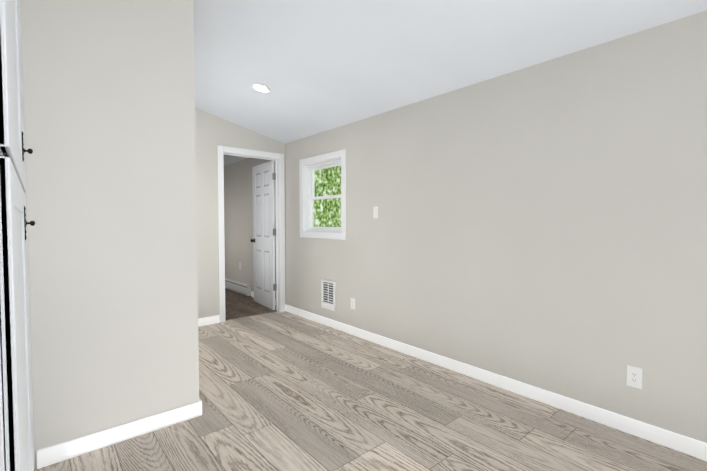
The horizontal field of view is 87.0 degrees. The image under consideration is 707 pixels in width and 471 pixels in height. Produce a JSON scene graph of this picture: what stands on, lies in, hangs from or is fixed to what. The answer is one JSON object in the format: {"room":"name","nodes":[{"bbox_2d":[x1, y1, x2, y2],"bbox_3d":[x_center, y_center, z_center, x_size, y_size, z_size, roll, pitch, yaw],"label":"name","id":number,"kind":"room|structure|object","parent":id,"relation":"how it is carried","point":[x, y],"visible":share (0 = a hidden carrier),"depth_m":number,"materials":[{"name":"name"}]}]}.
{"room":"empty living room","nodes":[
{"label":"empty living room","id":0,"kind":"room"},
{"bbox_2d":[19,0,198,468],"bbox_3d":[-2.171,-0.767,2.639,1.345,3.750,2.160,-2,3,-40],"label":"wall","id":1,"kind":"structure","parent":0,"point":[109,105],"depth_m":1.98,"materials":[{"name":"beige paint"}]},
{"bbox_2d":[36,401,201,468],"bbox_3d":[-1.244,1.084,2.066,0.785,0.090,0.013,-2,3,-40],"label":"baseboard","id":2,"kind":"structure","parent":1,"relation":"attached to","point":[53,454],"depth_m":2.01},
{"bbox_2d":[195,108,285,318],"bbox_3d":[-1.637,-0.831,4.443,1.805,3.750,0.100,-2,3,-40],"label":"wall","id":3,"kind":"structure","parent":0,"point":[212,131],"depth_m":4.37,"materials":[{"name":"beige paint"}]},
{"bbox_2d":[198,315,219,325],"bbox_3d":[-1.947,1.010,4.170,0.895,0.090,0.013,-2,3,-40],"label":"baseboard","id":4,"kind":"structure","parent":3,"relation":"attached to","point":[208,320],"depth_m":4.37,"materials":[{"name":"white wood"}]},
{"bbox_2d":[217,145,284,322],"bbox_3d":[-1.303,-0.021,4.755,0.890,2.110,0.134,-2,3,-40],"label":"door frame","id":5,"kind":"structure","parent":3,"relation":"attached to","point":[278,158],"depth_m":4.85,"materials":[{"name":"white wood"}]},
{"bbox_2d":[250,161,276,309],"bbox_3d":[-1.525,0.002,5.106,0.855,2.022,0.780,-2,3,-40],"label":"door","id":6,"kind":"structure","parent":3,"relation":"in","point":[264,231],"depth_m":5.26,"materials":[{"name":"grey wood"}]},
{"bbox_2d":[224,158,275,298],"bbox_3d":[-2.023,-0.902,6.476,0.100,3.750,3.500,-2,3,-40],"label":"wall","id":7,"kind":"structure","parent":0,"point":[238,209],"depth_m":6.31,"materials":[{"name":"beige paint"}]},
{"bbox_2d":[225,278,250,295],"bbox_3d":[-1.995,0.876,6.378,0.064,0.175,0.980,-2,3,-40],"label":"radiator","id":8,"kind":"object","parent":7,"relation":"attached to","point":[231,284],"visible":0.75,"depth_m":6.29,"materials":[{"name":"white metal"}]},
{"bbox_2d":[34,288,706,470],"bbox_3d":[-1.973,1.155,2.455,5.320,0.080,9.800,-2,3,-40],"label":"floor","id":9,"kind":"structure","parent":0,"point":[283,391],"depth_m":2.24,"materials":[{"name":"laminate"}]},
{"bbox_2d":[0,0,33,470],"bbox_3d":[-1.053,0.122,0.832,0.464,2.100,0.790,-2,3,-40],"label":"tall cabinet","id":10,"kind":"object","parent":9,"relation":"on","point":[16,427],"depth_m":0.72,"materials":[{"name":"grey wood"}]},
{"bbox_2d":[193,0,706,164],"bbox_3d":[-1.973,-1.751,2.353,5.420,1.332,9.900,-2,3,-40],"label":"ceiling","id":11,"kind":"structure","parent":0,"point":[317,66],"depth_m":2.58,"materials":[{"name":"paint"}]},
{"bbox_2d":[251,83,270,92],"bbox_3d":[-0.862,-1.385,3.467,0.180,0.068,0.184,-2,3,-40],"label":"recessed light","id":12,"kind":"object","parent":11,"relation":"in","point":[260,88],"visible":0.94,"depth_m":3.46,"materials":[{"name":"white plastic"}]},
{"bbox_2d":[285,10,706,442],"bbox_3d":[1.107,-0.770,2.708,0.130,3.750,6.300,-2,3,-40],"label":"wall","id":13,"kind":"structure","parent":0,"point":[542,225],"depth_m":2.43,"materials":[{"name":"beige paint"}]},
{"bbox_2d":[299,149,345,239],"bbox_3d":[-0.331,-0.454,4.398,0.145,0.976,0.916,-2,3,-40],"label":"window","id":14,"kind":"structure","parent":13,"relation":"in","point":[309,166],"depth_m":4.48,"materials":[{"name":"white wood"}]},
{"bbox_2d":[321,279,335,310],"bbox_3d":[-0.295,0.686,4.285,0.032,0.330,0.255,-2,3,-40],"label":"air vent","id":15,"kind":"object","parent":13,"relation":"in","point":[328,294],"visible":1,"depth_m":4.28,"materials":[{"name":"white metal"}]},
{"bbox_2d":[351,298,354,309],"bbox_3d":[-0.007,0.727,3.966,0.008,0.117,0.072,-2,3,-40],"label":"electrical outlet","id":16,"kind":"object","parent":13,"relation":"attached to","point":[352,303],"visible":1,"depth_m":3.96,"materials":[{"name":"white plastic"}]},
{"bbox_2d":[373,206,378,217],"bbox_3d":[0.219,-0.228,3.665,0.010,0.117,0.072,-2,3,-40],"label":"switch plate","id":17,"kind":"object","parent":13,"relation":"attached to","point":[375,211],"visible":1,"depth_m":3.66,"materials":[{"name":"white plastic"}]},
{"bbox_2d":[285,304,706,460],"bbox_3d":[1.053,1.061,2.726,0.013,0.090,6.100,-2,3,-40],"label":"baseboard","id":18,"kind":"structure","parent":13,"relation":"attached to","point":[674,441],"depth_m":2.48,"materials":[{"name":"white wood"}]},
{"bbox_2d":[626,365,642,388],"bbox_3d":[1.582,0.798,2.096,0.008,0.117,0.072,-2,3,-40],"label":"electrical outlet","id":19,"kind":"object","parent":13,"relation":"attached to","point":[634,376],"visible":1,"depth_m":2.09,"materials":[{"name":"white plastic"}]},
{"label":"outside","id":20,"kind":"structure","parent":0,"visible":0},
{"bbox_2d":[314,166,340,226],"bbox_3d":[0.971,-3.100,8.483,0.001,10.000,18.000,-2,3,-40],"label":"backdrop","id":21,"kind":"structure","parent":20,"point":[322,179],"depth_m":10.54,"materials":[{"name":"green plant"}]}
]}

